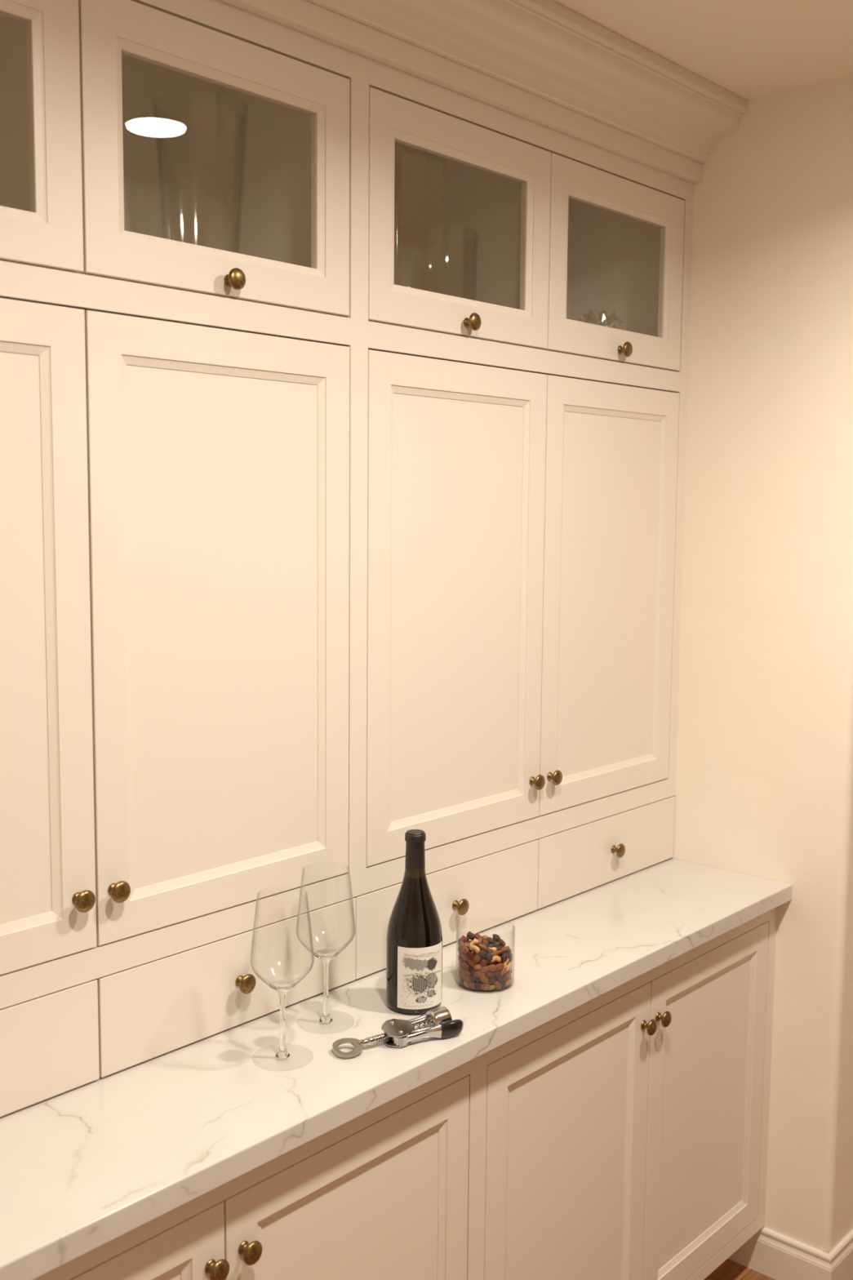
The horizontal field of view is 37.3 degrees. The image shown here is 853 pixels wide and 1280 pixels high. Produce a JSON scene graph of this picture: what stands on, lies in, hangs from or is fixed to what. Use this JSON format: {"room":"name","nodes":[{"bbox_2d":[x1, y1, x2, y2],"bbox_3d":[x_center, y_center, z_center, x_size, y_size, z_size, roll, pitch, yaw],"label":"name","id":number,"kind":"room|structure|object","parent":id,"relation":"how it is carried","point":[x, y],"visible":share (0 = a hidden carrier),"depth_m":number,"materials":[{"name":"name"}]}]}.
{"room":"food storage area","nodes":[
{"label":"food storage area","id":0,"kind":"room"},
{"bbox_2d":[552,0,852,100],"bbox_3d":[0.720,-1.055,1.349,2.790,0.080,4.600,6,8,41],"label":"ceiling","id":1,"kind":"structure","parent":0,"point":[750,49],"depth_m":2.34,"materials":[{"name":"paint"}]},
{"bbox_2d":[671,75,852,1253],"bbox_3d":[1.045,0.083,3.389,0.756,2.605,1.300,6,8,41],"label":"wall","id":2,"kind":"structure","parent":0,"point":[764,772],"depth_m":2.76,"materials":[{"name":"paint"}]},
{"bbox_2d":[354,53,693,979],"bbox_3d":[0.127,-0.243,2.593,0.346,1.575,1.057,6,8,41],"label":"upper cabinet","id":3,"kind":"object","parent":2,"relation":"attached to","point":[522,460],"visible":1,"depth_m":2.47,"materials":[{"name":"paint"}]},
{"bbox_2d":[472,230,478,300],"bbox_3d":[-0.001,-0.676,2.471,0.200,0.228,0.200,6,8,41],"label":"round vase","id":4,"kind":"object","parent":3,"relation":"on","point":[476,238],"visible":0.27,"depth_m":2.45,"materials":[{"name":"clear glass"}]},
{"bbox_2d":[578,309,623,329],"bbox_3d":[0.385,-0.666,2.808,0.119,0.145,0.161,6,8,41],"label":"glass bowl","id":5,"kind":"object","parent":3,"relation":"on","point":[588,320],"visible":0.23,"depth_m":2.80,"materials":[{"name":"clear glass"}]},
{"bbox_2d":[306,0,747,164],"bbox_3d":[-0.060,-1.029,1.974,0.124,0.116,2.112,6,8,41],"label":"trim","id":6,"kind":"structure","parent":2,"relation":"attached to","point":[547,50],"depth_m":2.30,"materials":[{"name":"paint"}]},
{"bbox_2d":[727,1226,852,1279],"bbox_3d":[1.217,1.346,3.349,0.280,0.104,1.314,6,8,41],"label":"baseboard","id":7,"kind":"structure","parent":2,"relation":"attached to","point":[775,1255],"depth_m":2.84,"materials":[{"name":"paint"}]},
{"bbox_2d":[703,1258,852,1279],"bbox_3d":[0.800,1.597,1.722,2.823,0.060,7.422,6,8,41],"label":"floor","id":8,"kind":"structure","parent":0,"point":[729,1269],"depth_m":2.88,"materials":[{"name":"brown wood"}]},
{"bbox_2d":[35,1057,479,1279],"bbox_3d":[-0.483,1.099,1.858,0.610,0.878,1.068,6,8,41],"label":"base cabinet","id":9,"kind":"object","parent":8,"relation":"on","point":[390,1192],"visible":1,"depth_m":1.83,"materials":[{"name":"paint"}]},
{"bbox_2d":[0,857,792,1279],"bbox_3d":[-0.142,0.608,2.193,0.633,0.036,2.132,6,8,41],"label":"countertop","id":10,"kind":"structure","parent":9,"relation":"on","point":[86,1166],"depth_m":1.83,"materials":[{"name":"stone"}]},
{"bbox_2d":[250,893,314,1057],"bbox_3d":[-0.213,0.497,1.868,0.094,0.251,0.094,2,6,11],"label":"wine glass","id":11,"kind":"object","parent":10,"relation":"on","point":[282,986],"visible":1,"depth_m":1.87,"materials":[{"name":"clear glass"}]},
{"bbox_2d":[250,893,314,986],"bbox_3d":[-0.212,0.440,1.862,0.094,0.137,0.094,6,8,41],"label":"bowl","id":12,"kind":"object","parent":11,"relation":"on","point":[282,982],"depth_m":1.87,"materials":[{"name":"clear glass"}]},
{"bbox_2d":[296,869,355,1022],"bbox_3d":[-0.159,0.484,1.999,0.094,0.251,0.094,2,6,11],"label":"wine glass","id":13,"kind":"object","parent":10,"relation":"on","point":[326,955],"visible":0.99,"depth_m":2.00,"materials":[{"name":"clear glass"}]},
{"bbox_2d":[296,869,355,956],"bbox_3d":[-0.159,0.427,1.993,0.094,0.137,0.094,6,8,41],"label":"bowl","id":14,"kind":"object","parent":13,"relation":"on","point":[324,952],"depth_m":2.00,"materials":[{"name":"clear glass"}]},
{"bbox_2d":[332,1006,462,1057],"bbox_3d":[-0.046,0.598,1.937,0.209,0.040,0.063,-3,7,-29],"label":"corkscrew","id":15,"kind":"object","parent":10,"relation":"on","point":[399,1033],"visible":1,"depth_m":1.94,"materials":[{"name":"grey metal"}]},
{"bbox_2d":[386,829,442,1014],"bbox_3d":[-0.019,0.457,2.070,0.093,0.292,0.092,6,8,41],"label":"wine bottle","id":16,"kind":"object","parent":10,"relation":"on","point":[414,940],"visible":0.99,"depth_m":2.04,"materials":[{"name":"black glass"}]},
{"bbox_2d":[455,924,515,985],"bbox_3d":[0.101,0.542,2.181,0.101,0.101,0.101,6,8,41],"label":"glass jar","id":17,"kind":"object","parent":10,"relation":"on","point":[456,925],"visible":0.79,"depth_m":2.18,"materials":[{"name":"clear glass"}]},
{"bbox_2d":[459,958,464,964],"bbox_3d":[0.062,0.550,2.166,0.009,0.014,0.015,0,6,-6],"label":"cranberry","id":18,"kind":"object","parent":17,"relation":"in","point":[461,960],"visible":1,"depth_m":2.16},
{"bbox_2d":[459,941,464,948],"bbox_3d":[0.061,0.524,2.167,0.009,0.014,0.021,-2,6,-21],"label":"almond","id":19,"kind":"object","parent":17,"relation":"in","point":[461,943],"visible":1,"depth_m":2.16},
{"bbox_2d":[460,977,464,985],"bbox_3d":[0.063,0.585,2.167,0.013,0.014,0.012,2,6,18],"label":"raisin","id":20,"kind":"object","parent":17,"relation":"in","point":[462,980],"visible":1,"depth_m":2.16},
{"bbox_2d":[459,948,465,957],"bbox_3d":[0.062,0.537,2.165,0.009,0.015,0.019,-3,7,-28],"label":"almond","id":21,"kind":"object","parent":17,"relation":"in","point":[461,953],"visible":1,"depth_m":2.16,"materials":[{"name":"brown food"}]},
{"bbox_2d":[460,972,466,978],"bbox_3d":[0.064,0.574,2.165,0.009,0.016,0.018,-2,6,-21],"label":"almond","id":22,"kind":"object","parent":17,"relation":"in","point":[462,975],"visible":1,"depth_m":2.16,"materials":[{"name":"brown food"}]},
{"bbox_2d":[462,954,468,961],"bbox_3d":[0.068,0.542,2.155,0.009,0.013,0.021,-5,8,-44],"label":"almond","id":23,"kind":"object","parent":17,"relation":"in","point":[464,957],"visible":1,"depth_m":2.15,"materials":[{"name":"brown food"}]},
{"bbox_2d":[461,946,469,954],"bbox_3d":[0.067,0.529,2.156,0.009,0.013,0.021,-3,7,-27],"label":"almond","id":24,"kind":"object","parent":17,"relation":"in","point":[464,949],"visible":1,"depth_m":2.15,"materials":[{"name":"brown food"}]},
{"bbox_2d":[462,960,470,968],"bbox_3d":[0.068,0.555,2.156,0.009,0.013,0.022,-3,7,-33],"label":"almond","id":25,"kind":"object","parent":17,"relation":"in","point":[465,965],"visible":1,"depth_m":2.15,"materials":[{"name":"brown food"}]},
{"bbox_2d":[463,980,469,987],"bbox_3d":[0.069,0.587,2.157,0.013,0.011,0.008,5,8,39],"label":"pistachio","id":26,"kind":"object","parent":17,"relation":"in","point":[465,984],"visible":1,"depth_m":2.15,"materials":[{"name":"green food"}]},
{"bbox_2d":[463,975,471,982],"bbox_3d":[0.071,0.578,2.154,0.009,0.013,0.022,-5,8,-42],"label":"almond","id":27,"kind":"object","parent":17,"relation":"in","point":[466,978],"visible":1,"depth_m":2.15,"materials":[{"name":"brown food"}]},
{"bbox_2d":[462,968,471,975],"bbox_3d":[0.070,0.565,2.155,0.021,0.013,0.009,6,8,43],"label":"almond","id":28,"kind":"object","parent":17,"relation":"in","point":[465,971],"visible":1,"depth_m":2.15,"materials":[{"name":"brown food"}]},
{"bbox_2d":[466,951,474,959],"bbox_3d":[0.075,0.535,2.147,0.009,0.013,0.016,-4,8,-38],"label":"cranberry","id":29,"kind":"object","parent":17,"relation":"in","point":[470,955],"visible":1,"depth_m":2.14,"materials":[{"name":"red food"}]},
{"bbox_2d":[466,981,475,989],"bbox_3d":[0.077,0.586,2.151,0.020,0.015,0.009,6,8,41],"label":"almond","id":30,"kind":"object","parent":17,"relation":"in","point":[471,984],"visible":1,"depth_m":2.15,"materials":[{"name":"brown food"}]},
{"bbox_2d":[466,958,475,967],"bbox_3d":[0.077,0.548,2.147,0.018,0.017,0.009,6,8,41],"label":"almond","id":31,"kind":"object","parent":17,"relation":"in","point":[470,962],"visible":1,"depth_m":2.14,"materials":[{"name":"brown food"}]},
{"bbox_2d":[467,966,475,974],"bbox_3d":[0.078,0.562,2.147,0.016,0.013,0.010,3,6,21],"label":"raisin","id":32,"kind":"object","parent":17,"relation":"in","point":[471,970],"visible":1,"depth_m":2.14,"materials":[{"name":"black food"}]},
{"bbox_2d":[468,933,475,939],"bbox_3d":[0.079,0.516,2.199,0.013,0.012,0.013,2,6,13],"label":"raisin","id":33,"kind":"object","parent":17,"relation":"in","point":[472,936],"visible":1,"depth_m":2.19,"materials":[{"name":"brown food"}]},
{"bbox_2d":[469,973,477,982],"bbox_3d":[0.080,0.574,2.147,0.014,0.014,0.011,0,6,-3],"label":"raisin","id":34,"kind":"object","parent":17,"relation":"in","point":[472,977],"visible":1,"depth_m":2.14,"materials":[{"name":"black food"}]},
{"bbox_2d":[469,939,479,946],"bbox_3d":[0.082,0.525,2.184,0.018,0.016,0.010,-1,6,-16],"label":"cashew","id":35,"kind":"object","parent":17,"relation":"in","point":[474,941],"visible":0.67,"depth_m":2.18,"materials":[{"name":"beige food"}]},
{"bbox_2d":[469,945,479,953],"bbox_3d":[0.082,0.523,2.142,0.020,0.012,0.009,4,7,28],"label":"cashew","id":36,"kind":"object","parent":17,"relation":"in","point":[475,948],"visible":1,"depth_m":2.14,"materials":[{"name":"beige food"}]},
{"bbox_2d":[471,954,480,963],"bbox_3d":[0.085,0.540,2.141,0.016,0.018,0.009,2,6,14],"label":"almond","id":37,"kind":"object","parent":17,"relation":"in","point":[476,959],"visible":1,"depth_m":2.14,"materials":[{"name":"brown food"}]},
{"bbox_2d":[473,964,481,969],"bbox_3d":[0.087,0.554,2.141,0.015,0.012,0.009,3,7,25],"label":"peanut","id":38,"kind":"object","parent":17,"relation":"in","point":[477,966],"visible":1,"depth_m":2.14,"materials":[{"name":"brown food"}]},
{"bbox_2d":[474,982,481,990],"bbox_3d":[0.088,0.587,2.145,0.016,0.013,0.010,0,6,-2],"label":"raisin","id":39,"kind":"object","parent":17,"relation":"in","point":[477,985],"visible":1,"depth_m":2.14,"materials":[{"name":"black food"}]},
{"bbox_2d":[475,937,481,946],"bbox_3d":[0.090,0.525,2.195,0.013,0.012,0.019,3,6,21],"label":"almond","id":40,"kind":"object","parent":17,"relation":"in","point":[479,940],"visible":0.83,"depth_m":2.19,"materials":[{"name":"brown food"}]},
{"bbox_2d":[474,933,482,938],"bbox_3d":[0.091,0.519,2.207,0.015,0.014,0.011,2,6,17],"label":"cranberry","id":41,"kind":"object","parent":17,"relation":"in","point":[477,935],"visible":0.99,"depth_m":2.20,"materials":[{"name":"red food"}]},
{"bbox_2d":[473,970,485,977],"bbox_3d":[0.089,0.566,2.143,0.021,0.013,0.009,3,6,21],"label":"almond","id":42,"kind":"object","parent":17,"relation":"in","point":[477,974],"visible":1,"depth_m":2.14,"materials":[{"name":"brown food"}]},
{"bbox_2d":[477,949,486,957],"bbox_3d":[0.094,0.531,2.137,0.015,0.014,0.010,-1,6,-11],"label":"raisin","id":43,"kind":"object","parent":17,"relation":"in","point":[482,953],"visible":1,"depth_m":2.13,"materials":[{"name":"food"}]},
{"bbox_2d":[478,958,487,966],"bbox_3d":[0.096,0.546,2.138,0.016,0.014,0.008,1,6,1],"label":"cranberry","id":44,"kind":"object","parent":17,"relation":"in","point":[482,962],"visible":1,"depth_m":2.14,"materials":[{"name":"red food"}]},
{"bbox_2d":[478,944,488,951],"bbox_3d":[0.096,0.524,2.153,0.013,0.014,0.018,6,8,40],"label":"almond","id":45,"kind":"object","parent":17,"relation":"in","point":[482,947],"visible":1,"depth_m":2.15,"materials":[{"name":"brown food"}]},
{"bbox_2d":[478,965,488,973],"bbox_3d":[0.099,0.558,2.140,0.021,0.013,0.009,2,6,10],"label":"almond","id":46,"kind":"object","parent":17,"relation":"in","point":[484,969],"visible":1,"depth_m":2.14,"materials":[{"name":"brown food"}]},
{"bbox_2d":[480,975,488,983],"bbox_3d":[0.099,0.575,2.142,0.018,0.017,0.009,1,6,7],"label":"almond","id":47,"kind":"object","parent":17,"relation":"in","point":[483,979],"visible":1,"depth_m":2.14,"materials":[{"name":"brown food"}]},
{"bbox_2d":[481,934,488,939],"bbox_3d":[0.101,0.521,2.212,0.014,0.011,0.009,4,7,31],"label":"peanut","id":48,"kind":"object","parent":17,"relation":"in","point":[485,936],"visible":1,"depth_m":2.21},
{"bbox_2d":[480,942,488,947],"bbox_3d":[0.101,0.528,2.188,0.014,0.012,0.013,3,6,18],"label":"raisin","id":49,"kind":"object","parent":17,"relation":"in","point":[482,943],"visible":0.64,"depth_m":2.19,"materials":[{"name":"food"}]},
{"bbox_2d":[481,937,488,944],"bbox_3d":[0.101,0.526,2.201,0.015,0.011,0.012,2,6,12],"label":"cranberry","id":50,"kind":"object","parent":17,"relation":"in","point":[482,939],"visible":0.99,"depth_m":2.20,"materials":[{"name":"red food"}]},
{"bbox_2d":[480,982,491,990],"bbox_3d":[0.100,0.587,2.143,0.021,0.013,0.009,0,6,-6],"label":"almond","id":51,"kind":"object","parent":17,"relation":"in","point":[484,986],"visible":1,"depth_m":2.14,"materials":[{"name":"brown food"}]},
{"bbox_2d":[485,953,493,961],"bbox_3d":[0.106,0.537,2.138,0.014,0.014,0.010,2,6,10],"label":"raisin","id":52,"kind":"object","parent":17,"relation":"in","point":[489,957],"visible":1,"depth_m":2.13,"materials":[{"name":"black food"}]},
{"bbox_2d":[486,947,493,953],"bbox_3d":[0.107,0.534,2.171,0.016,0.010,0.013,6,8,43],"label":"raisin","id":53,"kind":"object","parent":17,"relation":"in","point":[489,950],"visible":0.77,"depth_m":2.17,"materials":[{"name":"food"}]},
{"bbox_2d":[484,971,494,977],"bbox_3d":[0.107,0.567,2.141,0.016,0.012,0.009,-1,6,-18],"label":"cranberry","id":54,"kind":"object","parent":17,"relation":"in","point":[489,975],"visible":1,"depth_m":2.14,"materials":[{"name":"red food"}]},
{"bbox_2d":[486,937,494,943],"bbox_3d":[0.112,0.525,2.208,0.014,0.011,0.014,-2,6,-21],"label":"raisin","id":55,"kind":"object","parent":17,"relation":"in","point":[491,940],"visible":1,"depth_m":2.20,"materials":[{"name":"black food"}]},
{"bbox_2d":[488,984,495,990],"bbox_3d":[0.110,0.589,2.143,0.014,0.009,0.008,0,6,-5],"label":"pistachio","id":56,"kind":"object","parent":17,"relation":"in","point":[491,987],"visible":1,"depth_m":2.14,"materials":[{"name":"green food"}]},
{"bbox_2d":[487,964,497,972],"bbox_3d":[0.112,0.555,2.141,0.022,0.013,0.009,-1,6,-11],"label":"almond","id":57,"kind":"object","parent":17,"relation":"in","point":[491,967],"visible":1,"depth_m":2.14,"materials":[{"name":"brown food"}]},
{"bbox_2d":[488,977,496,984],"bbox_3d":[0.112,0.577,2.143,0.014,0.014,0.010,-1,6,-14],"label":"raisin","id":58,"kind":"object","parent":17,"relation":"in","point":[492,980],"visible":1,"depth_m":2.14,"materials":[{"name":"black food"}]},
{"bbox_2d":[488,946,497,951],"bbox_3d":[0.112,0.534,2.181,0.020,0.011,0.011,6,8,42],"label":"cashew","id":59,"kind":"object","parent":17,"relation":"in","point":[494,948],"visible":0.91,"depth_m":2.17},
{"bbox_2d":[490,952,497,955],"bbox_3d":[0.112,0.537,2.153,0.020,0.011,0.013,2,6,17],"label":"almond","id":60,"kind":"object","parent":17,"relation":"in","point":[491,953],"visible":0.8,"depth_m":2.15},
{"bbox_2d":[490,955,501,962],"bbox_3d":[0.117,0.540,2.142,0.020,0.012,0.009,-2,7,-22],"label":"cashew","id":61,"kind":"object","parent":17,"relation":"in","point":[497,958],"visible":1,"depth_m":2.14,"materials":[{"name":"beige food"}]},
{"bbox_2d":[492,933,500,942],"bbox_3d":[0.122,0.522,2.216,0.015,0.013,0.010,3,6,20],"label":"raisin","id":62,"kind":"object","parent":17,"relation":"in","point":[496,938],"visible":1,"depth_m":2.21,"materials":[{"name":"black food"}]},
{"bbox_2d":[493,942,500,946],"bbox_3d":[0.121,0.531,2.202,0.014,0.012,0.012,0,6,-4],"label":"raisin","id":63,"kind":"object","parent":17,"relation":"in","point":[496,944],"visible":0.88,"depth_m":2.20,"materials":[{"name":"food"}]},
{"bbox_2d":[493,981,501,990],"bbox_3d":[0.120,0.587,2.148,0.016,0.018,0.009,-1,6,-17],"label":"almond","id":64,"kind":"object","parent":17,"relation":"in","point":[497,984],"visible":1,"depth_m":2.14,"materials":[{"name":"brown food"}]},
{"bbox_2d":[493,970,500,977],"bbox_3d":[0.119,0.566,2.144,0.015,0.013,0.010,-3,7,-28],"label":"raisin","id":65,"kind":"object","parent":17,"relation":"in","point":[497,973],"visible":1,"depth_m":2.14,"materials":[{"name":"black food"}]},
{"bbox_2d":[493,950,502,955],"bbox_3d":[0.121,0.536,2.163,0.022,0.010,0.012,-4,7,-35],"label":"almond","id":66,"kind":"object","parent":17,"relation":"in","point":[499,952],"visible":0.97,"depth_m":2.16,"materials":[{"name":"brown food"}]},
{"bbox_2d":[495,946,502,950],"bbox_3d":[0.126,0.535,2.188,0.014,0.011,0.013,0,6,0],"label":"raisin","id":67,"kind":"object","parent":17,"relation":"in","point":[499,948],"visible":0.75,"depth_m":2.18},
{"bbox_2d":[495,963,504,970],"bbox_3d":[0.124,0.554,2.146,0.021,0.013,0.009,-4,8,-39],"label":"almond","id":68,"kind":"object","parent":17,"relation":"in","point":[500,966],"visible":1,"depth_m":2.14,"materials":[{"name":"brown food"}]},
{"bbox_2d":[496,975,504,982],"bbox_3d":[0.126,0.576,2.150,0.011,0.014,0.014,3,6,21],"label":"raisin","id":69,"kind":"object","parent":17,"relation":"in","point":[500,979],"visible":1,"depth_m":2.15,"materials":[{"name":"food"}]},
{"bbox_2d":[497,938,505,946],"bbox_3d":[0.131,0.529,2.210,0.017,0.013,0.008,6,8,40],"label":"cranberry","id":70,"kind":"object","parent":17,"relation":"in","point":[502,942],"visible":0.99,"depth_m":2.21,"materials":[{"name":"red food"}]},
{"bbox_2d":[500,981,506,987],"bbox_3d":[0.130,0.587,2.154,0.010,0.013,0.017,5,7,36],"label":"raisin","id":71,"kind":"object","parent":17,"relation":"in","point":[503,984],"visible":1,"depth_m":2.15,"materials":[{"name":"black food"}]},
{"bbox_2d":[500,966,506,976],"bbox_3d":[0.131,0.564,2.153,0.019,0.015,0.009,-5,8,-42],"label":"almond","id":72,"kind":"object","parent":17,"relation":"in","point":[503,971],"visible":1,"depth_m":2.15,"materials":[{"name":"brown food"}]},
{"bbox_2d":[501,952,507,961],"bbox_3d":[0.133,0.540,2.152,0.010,0.014,0.014,6,8,44],"label":"raisin","id":73,"kind":"object","parent":17,"relation":"in","point":[504,956],"visible":1,"depth_m":2.15,"materials":[{"name":"brown food"}]},
{"bbox_2d":[500,946,509,952],"bbox_3d":[0.135,0.533,2.177,0.021,0.010,0.013,-5,8,-40],"label":"almond","id":74,"kind":"object","parent":17,"relation":"in","point":[505,948],"visible":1,"depth_m":2.17,"materials":[{"name":"brown food"}]},
{"bbox_2d":[502,958,508,968],"bbox_3d":[0.134,0.552,2.156,0.009,0.018,0.017,4,7,31],"label":"cashew","id":75,"kind":"object","parent":17,"relation":"in","point":[507,961],"visible":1,"depth_m":2.15,"materials":[{"name":"beige food"}]},
{"bbox_2d":[503,973,509,981],"bbox_3d":[0.136,0.576,2.159,0.008,0.014,0.016,4,7,29],"label":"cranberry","id":76,"kind":"object","parent":17,"relation":"in","point":[506,975],"visible":1,"depth_m":2.16,"materials":[{"name":"red food"}]},
{"bbox_2d":[505,979,510,986],"bbox_3d":[0.137,0.587,2.162,0.008,0.010,0.015,5,7,34],"label":"peanut","id":77,"kind":"object","parent":17,"relation":"in","point":[508,982],"visible":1,"depth_m":2.16,"materials":[{"name":"brown food"}]},
{"bbox_2d":[506,964,511,972],"bbox_3d":[0.139,0.561,2.163,0.009,0.011,0.020,4,7,29],"label":"cashew","id":78,"kind":"object","parent":17,"relation":"in","point":[508,966],"visible":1,"depth_m":2.16,"materials":[{"name":"beige food"}]},
{"bbox_2d":[507,951,512,959],"bbox_3d":[0.143,0.543,2.174,0.010,0.013,0.016,-1,6,-10],"label":"raisin","id":79,"kind":"object","parent":17,"relation":"in","point":[509,953],"visible":0.93,"depth_m":2.17,"materials":[{"name":"food"}]},
{"bbox_2d":[475,906,777,1279],"bbox_3d":[0.219,1.023,2.643,0.610,0.878,1.044,6,8,41],"label":"base cabinet","id":80,"kind":"object","parent":8,"relation":"on","point":[623,1135],"visible":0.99,"depth_m":2.42,"materials":[{"name":"paint"}]},
{"bbox_3d":[-0.803,0.217,1.961,0.100,2.605,3.300,6,8,41],"label":"wall","id":81,"kind":"structure","parent":0,"visible":0},
{"bbox_2d":[0,0,359,1116],"bbox_3d":[-0.575,-0.166,1.807,0.346,1.575,1.055,6,8,41],"label":"upper cabinet","id":82,"kind":"object","parent":81,"relation":"attached to","point":[179,411],"visible":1,"depth_m":1.84,"materials":[{"name":"paint"}]},
{"bbox_2d":[152,93,248,253],"bbox_3d":[-0.355,-0.677,1.994,0.147,0.324,0.147,6,8,41],"label":"glass vase","id":83,"kind":"object","parent":82,"relation":"on","point":[156,107],"visible":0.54,"depth_m":1.98,"materials":[{"name":"clear glass"}]},
{"bbox_2d":[220,0,702,183],"bbox_3d":[-0.099,-0.956,2.016,0.021,0.038,2.112,6,8,41],"label":"trim","id":84,"kind":"structure","parent":82,"relation":"attached to","point":[307,17],"depth_m":2.18,"materials":[{"name":"paint"}]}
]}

